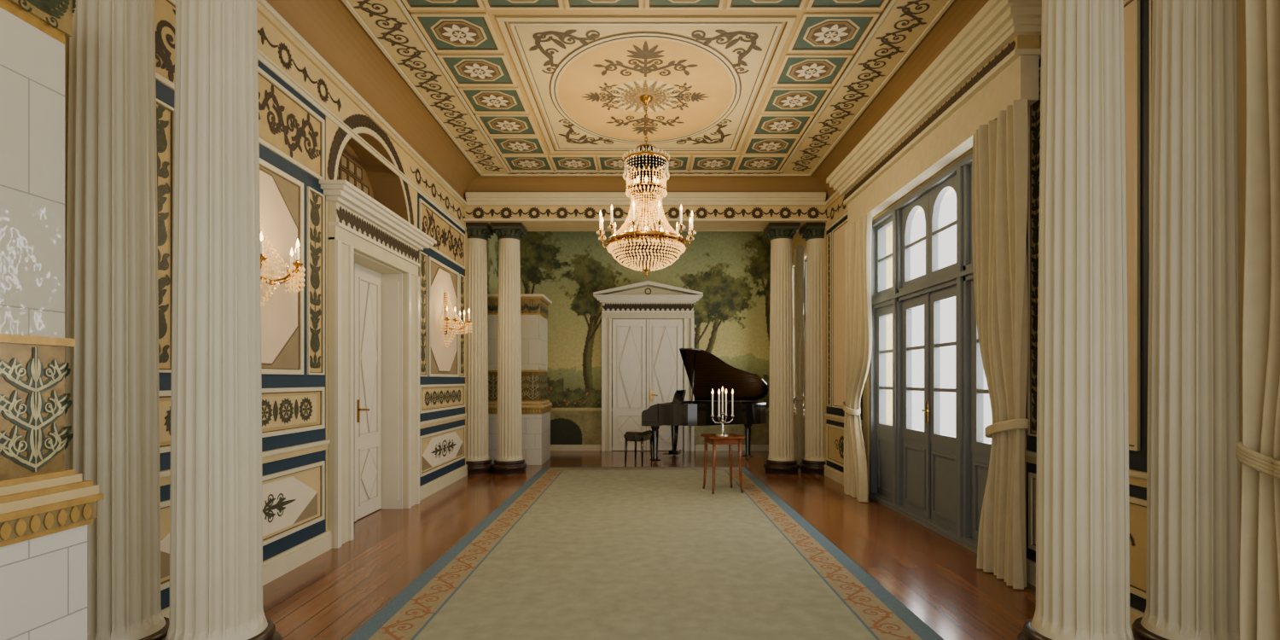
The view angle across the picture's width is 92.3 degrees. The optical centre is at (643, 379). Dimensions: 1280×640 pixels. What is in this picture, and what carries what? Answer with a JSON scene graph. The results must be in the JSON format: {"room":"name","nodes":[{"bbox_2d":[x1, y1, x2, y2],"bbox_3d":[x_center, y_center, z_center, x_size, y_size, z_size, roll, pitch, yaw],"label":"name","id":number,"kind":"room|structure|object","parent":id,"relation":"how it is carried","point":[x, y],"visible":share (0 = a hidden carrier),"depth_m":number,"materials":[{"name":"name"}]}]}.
{"room":"historic interior","nodes":[
{"label":"historic interior","id":0,"kind":"room"},
{"bbox_2d":[64,11,499,530],"bbox_3d":[-2.858,-0.840,5.350,0.424,4.520,13.900,0,0,0],"label":"wall","id":1,"kind":"structure","parent":0,"point":[386,187],"depth_m":5.74,"materials":[{"name":"paint"}]},
{"bbox_2d":[154,0,329,610],"bbox_3d":[-2.632,-0.465,4.145,0.035,3.470,1.950,0,0,0],"label":"panels","id":2,"kind":"object","parent":1,"relation":"attached to","point":[292,130],"visible":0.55,"depth_m":4.52,"materials":[{"name":"beige paint"}]},
{"bbox_2d":[161,529,331,618],"bbox_3d":[-2.635,1.343,1.785,0.030,0.155,6.770,0,0,0],"label":"baseboard","id":3,"kind":"structure","parent":1,"relation":"attached to","point":[276,567],"depth_m":4.61,"materials":[{"name":"beige paint"}]},
{"bbox_2d":[260,220,305,309],"bbox_3d":[-2.464,-0.799,4.120,0.388,0.745,0.656,0,0,0],"label":"wall sconce","id":4,"kind":"object","parent":1,"relation":"attached to","point":[293,271],"visible":0.5,"depth_m":4.13,"materials":[{"name":"gold metal"}]},
{"bbox_2d":[256,0,467,231],"bbox_3d":[-2.625,-2.405,6.168,0.050,0.410,5.936,0,0,0],"label":"painted frieze","id":5,"kind":"object","parent":1,"relation":"attached to","point":[264,8],"visible":0.87,"depth_m":5.28,"materials":[{"name":"beige paint"}]},
{"bbox_2d":[327,111,413,225],"bbox_3d":[-2.817,-2.143,6.125,0.345,1.094,1.956,0,0,0],"label":"arched window","id":6,"kind":"structure","parent":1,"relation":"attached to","point":[339,142],"depth_m":6.08,"materials":[{"name":"beige paint"}]},
{"bbox_2d":[319,180,436,548],"bbox_3d":[-2.695,-0.105,6.120,0.530,3.050,2.220,0,0,0],"label":"door","id":7,"kind":"structure","parent":1,"relation":"in","point":[374,306],"depth_m":6.33,"materials":[{"name":"beige paint"}]},
{"bbox_2d":[417,192,467,486],"bbox_3d":[-2.632,-0.465,8.160,0.035,3.470,1.920,0,0,0],"label":"panels","id":8,"kind":"object","parent":1,"relation":"attached to","point":[443,415],"visible":0.98,"depth_m":7.98,"materials":[{"name":"beige paint"}]},
{"bbox_2d":[419,464,467,500],"bbox_3d":[-2.635,1.343,9.680,0.030,0.155,5.200,0,0,0],"label":"baseboard","id":9,"kind":"structure","parent":1,"relation":"attached to","point":[439,483],"depth_m":8.01,"materials":[{"name":"beige paint"}]},
{"bbox_2d":[440,290,472,347],"bbox_3d":[-2.464,-0.799,8.160,0.388,0.745,0.656,0,0,0],"label":"wall sconce","id":10,"kind":"object","parent":1,"relation":"attached to","point":[446,321],"visible":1,"depth_m":8.13,"materials":[{"name":"gold metal"}]},
{"bbox_2d":[486,232,499,294],"bbox_3d":[-2.646,-0.890,10.980,0.001,4.420,2.640,0,0,0],"label":"painting","id":11,"kind":"object","parent":1,"relation":"attached to","point":[492,245],"depth_m":10.79},
{"bbox_2d":[519,231,770,445],"bbox_3d":[0.035,-0.890,12.296,5.370,4.420,0.001,0,0,0],"label":"painting","id":12,"kind":"object","parent":1,"relation":"attached to","point":[731,270],"visible":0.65,"depth_m":12.30,"materials":[{"name":"paint"}]},
{"bbox_2d":[265,0,989,202],"bbox_3d":[0.035,-2.905,5.350,5.370,0.590,13.900,0,0,0],"label":"ceiling","id":13,"kind":"structure","parent":0,"point":[334,29],"depth_m":6.22,"materials":[{"name":"beige paint"}]},
{"bbox_2d":[464,192,827,231],"bbox_3d":[0.053,-2.725,9.385,5.407,0.750,0.810,0,0,0],"label":"beam","id":14,"kind":"structure","parent":13,"relation":"attached to","point":[536,211],"depth_m":9.09,"materials":[{"name":"beige paint"}]},
{"bbox_2d":[596,94,696,276],"bbox_3d":[0.030,-2.018,6.420,1.011,1.875,1.021,0,0,-30],"label":"chandelier","id":15,"kind":"object","parent":13,"relation":"hanging from","point":[646,250],"visible":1,"depth_m":6.27,"materials":[{"name":"clear glass"}]},
{"bbox_2d":[262,450,1035,639],"bbox_3d":[0.035,1.470,5.450,6.210,0.100,14.100,0,0,0],"label":"floor","id":16,"kind":"structure","parent":0,"point":[333,594],"depth_m":4.93,"materials":[{"name":"brown wood"}]},
{"bbox_2d":[0,0,104,639],"bbox_3d":[-2.405,-0.110,1.790,0.480,3.060,1.350,0,0,0],"label":"stove","id":17,"kind":"object","parent":16,"relation":"on","point":[47,509],"visible":1,"depth_m":2.25,"materials":[{"name":"white tile"}]},
{"bbox_2d":[64,0,169,639],"bbox_3d":[-2.560,-0.463,2.960,0.540,3.765,0.540,0,0,0],"label":"column","id":18,"kind":"structure","parent":16,"relation":"on","point":[113,381],"depth_m":2.84,"materials":[{"name":"paint"}]},
{"bbox_2d":[162,0,282,639],"bbox_3d":[-2.050,-0.463,2.960,0.540,3.765,0.540,0,0,0],"label":"column","id":19,"kind":"structure","parent":16,"relation":"on","point":[216,489],"depth_m":2.83,"materials":[{"name":"paint"}]},
{"bbox_2d":[465,222,494,475],"bbox_3d":[-2.560,-0.463,9.400,0.540,3.765,0.540,0,0,0],"label":"column","id":20,"kind":"structure","parent":16,"relation":"on","point":[479,462],"depth_m":9.25,"materials":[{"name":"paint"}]},
{"bbox_2d":[490,222,527,475],"bbox_3d":[-2.050,-0.463,9.400,0.540,3.765,0.540,0,0,0],"label":"column","id":21,"kind":"structure","parent":16,"relation":"on","point":[509,461],"depth_m":9.26,"materials":[{"name":"paint"}]},
{"bbox_2d":[487,294,552,465],"bbox_3d":[-2.148,0.000,10.675,0.986,2.840,1.020,0,0,0],"label":"stove","id":22,"kind":"object","parent":16,"relation":"on","point":[536,407],"visible":0.63,"depth_m":10.25,"materials":[{"name":"white ceramic"}]},
{"bbox_2d":[623,429,652,464],"bbox_3d":[-0.080,1.150,10.600,0.340,0.541,0.560,0,0,18],"label":"piano bench","id":23,"kind":"object","parent":16,"relation":"on","point":[640,435],"visible":0.94,"depth_m":10.38,"materials":[{"name":"black wood"}]},
{"bbox_2d":[346,466,944,639],"bbox_3d":[0.010,1.412,4.665,3.240,0.014,10.530,0,0,0],"label":"area rug","id":24,"kind":"object","parent":16,"relation":"on","point":[574,553],"visible":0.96,"depth_m":4.45,"materials":[{"name":"beige carpet"}]},
{"bbox_2d":[700,433,744,494],"bbox_3d":[1.000,1.053,7.760,0.460,0.702,0.460,0,0,-12],"label":"side table","id":25,"kind":"object","parent":24,"relation":"on","point":[733,439],"visible":0.98,"depth_m":7.61,"materials":[{"name":"brown wood"}]},
{"bbox_2d":[710,387,733,436],"bbox_3d":[1.000,0.394,7.760,0.279,0.615,0.169,0,0,-36],"label":"candelabra","id":26,"kind":"object","parent":25,"relation":"on","point":[722,433],"visible":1,"depth_m":7.75,"materials":[{"name":"silver metal"}]},
{"bbox_2d":[641,348,767,463],"bbox_3d":[1.137,0.439,10.763,1.970,1.963,1.488,0,0,18],"label":"grand piano","id":27,"kind":"object","parent":16,"relation":"on","point":[706,372],"visible":1,"depth_m":10.60,"materials":[{"name":"black wood"}]},
{"bbox_2d":[763,222,800,475],"bbox_3d":[2.110,-0.463,9.400,0.540,3.765,0.540,0,0,0],"label":"column","id":28,"kind":"structure","parent":16,"relation":"on","point":[781,461],"depth_m":9.26,"materials":[{"name":"paint"}]},
{"bbox_2d":[798,222,826,475],"bbox_3d":[2.660,-0.463,9.400,0.540,3.765,0.540,0,0,0],"label":"column","id":29,"kind":"structure","parent":16,"relation":"on","point":[813,462],"depth_m":9.25,"materials":[{"name":"paint"}]},
{"bbox_2d":[1016,0,1137,639],"bbox_3d":[2.110,-0.463,2.960,0.540,3.765,0.540,0,0,0],"label":"column","id":30,"kind":"structure","parent":16,"relation":"on","point":[1083,497],"depth_m":2.83,"materials":[{"name":"paint"}]},
{"bbox_2d":[1131,0,1239,639],"bbox_3d":[2.660,-0.463,2.960,0.540,3.765,0.540,0,0,0],"label":"column","id":31,"kind":"structure","parent":16,"relation":"on","point":[1193,563],"depth_m":2.84,"materials":[{"name":"paint"}]},
{"bbox_2d":[791,0,1245,539],"bbox_3d":[2.930,-0.840,5.350,0.420,4.520,13.900,0,0,0],"label":"wall","id":32,"kind":"structure","parent":0,"point":[797,241],"depth_m":5.21,"materials":[{"name":"beige paint"}]},
{"bbox_2d":[791,252,806,417],"bbox_3d":[2.795,-0.755,10.675,0.250,2.750,1.450,0,0,0],"label":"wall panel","id":33,"kind":"structure","parent":32,"relation":"in","point":[793,264],"depth_m":11.29,"materials":[{"name":"beige paint"}]},
{"bbox_2d":[793,245,804,465],"bbox_3d":[2.575,-0.385,10.146,0.200,3.590,0.396,0,0,13],"label":"curtain","id":34,"kind":"object","parent":33,"relation":"hanging from","point":[799,400],"visible":0.98,"depth_m":10.01,"materials":[{"name":"fabric"}]},
{"bbox_2d":[803,454,843,485],"bbox_3d":[2.705,1.343,9.890,0.030,0.155,4.780,0,0,0],"label":"baseboard","id":35,"kind":"structure","parent":32,"relation":"attached to","point":[838,476],"depth_m":8.67,"materials":[{"name":"beige paint"}]},
{"bbox_2d":[824,215,862,472],"bbox_3d":[2.703,-0.465,8.370,0.035,3.470,1.500,0,0,0],"label":"panels","id":36,"kind":"object","parent":32,"relation":"attached to","point":[835,264],"visible":0.54,"depth_m":8.70,"materials":[{"name":"beige paint"}]},
{"bbox_2d":[868,151,991,553],"bbox_3d":[2.820,-0.240,6.025,0.200,3.320,2.930,0,0,0],"label":"french door","id":37,"kind":"structure","parent":32,"relation":"in","point":[936,480],"depth_m":5.99,"materials":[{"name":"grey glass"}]},
{"bbox_2d":[823,47,1041,231],"bbox_3d":[2.695,-2.405,6.168,0.050,0.410,5.936,0,0,0],"label":"painted frieze","id":38,"kind":"object","parent":32,"relation":"attached to","point":[834,197],"visible":0.16,"depth_m":8.68,"materials":[{"name":"beige paint"}]},
{"bbox_2d":[826,0,1041,226],"bbox_3d":[2.517,-2.240,5.935,0.334,0.680,3.910,0,0,0],"label":"cornice","id":39,"kind":"structure","parent":32,"relation":"in","point":[992,62],"depth_m":5.03,"materials":[{"name":"paint"}]},
{"bbox_2d":[842,212,872,502],"bbox_3d":[2.540,-0.240,7.322,0.196,3.300,0.743,0,0,0],"label":"curtain","id":40,"kind":"object","parent":39,"relation":"hanging from","point":[858,235],"visible":1,"depth_m":7.31,"materials":[{"name":"fabric"}]},
{"bbox_2d":[971,98,1029,589],"bbox_3d":[2.540,-0.240,4.409,0.196,3.300,0.623,0,0,0],"label":"curtain","id":41,"kind":"object","parent":39,"relation":"hanging from","point":[1000,147],"visible":1,"depth_m":4.31,"materials":[{"name":"fabric"}]},
{"bbox_2d":[1026,558,1144,628],"bbox_3d":[2.705,1.343,3.400,0.030,0.155,2.300,0,0,0],"label":"baseboard","id":42,"kind":"structure","parent":32,"relation":"attached to","point":[1135,613],"depth_m":4.23,"materials":[{"name":"beige paint"}]},
{"bbox_2d":[1024,0,1152,612],"bbox_3d":[2.703,-0.465,3.730,0.035,3.470,1.260,0,0,0],"label":"panels","id":43,"kind":"object","parent":32,"relation":"attached to","point":[1137,14],"visible":0.34,"depth_m":3.39,"materials":[{"name":"beige paint"}]},
{"bbox_2d":[1235,0,1279,639],"bbox_3d":[2.520,-0.240,2.296,0.196,3.300,0.593,0,0,0],"label":"curtain","id":44,"kind":"object","parent":32,"relation":"hanging from","point":[1259,450],"visible":1,"depth_m":2.52,"materials":[{"name":"fabric"}]},
{"bbox_3d":[0.035,-0.840,12.401,6.210,4.520,0.199,0,0,0],"label":"wall","id":45,"kind":"structure","parent":0,"visible":0},
{"bbox_2d":[593,280,703,451],"bbox_3d":[0.090,-0.265,12.190,2.160,3.370,0.220,0,0,0],"label":"door","id":46,"kind":"structure","parent":45,"relation":"in","point":[648,321],"depth_m":12.24,"materials":[{"name":"beige paint"}]},
{"bbox_2d":[550,444,768,450],"bbox_3d":[0.035,1.360,12.285,5.370,0.120,0.030,0,0,0],"label":"baseboard","id":47,"kind":"structure","parent":45,"relation":"attached to","point":[553,447],"depth_m":12.27,"materials":[{"name":"beige paint"}]}
]}

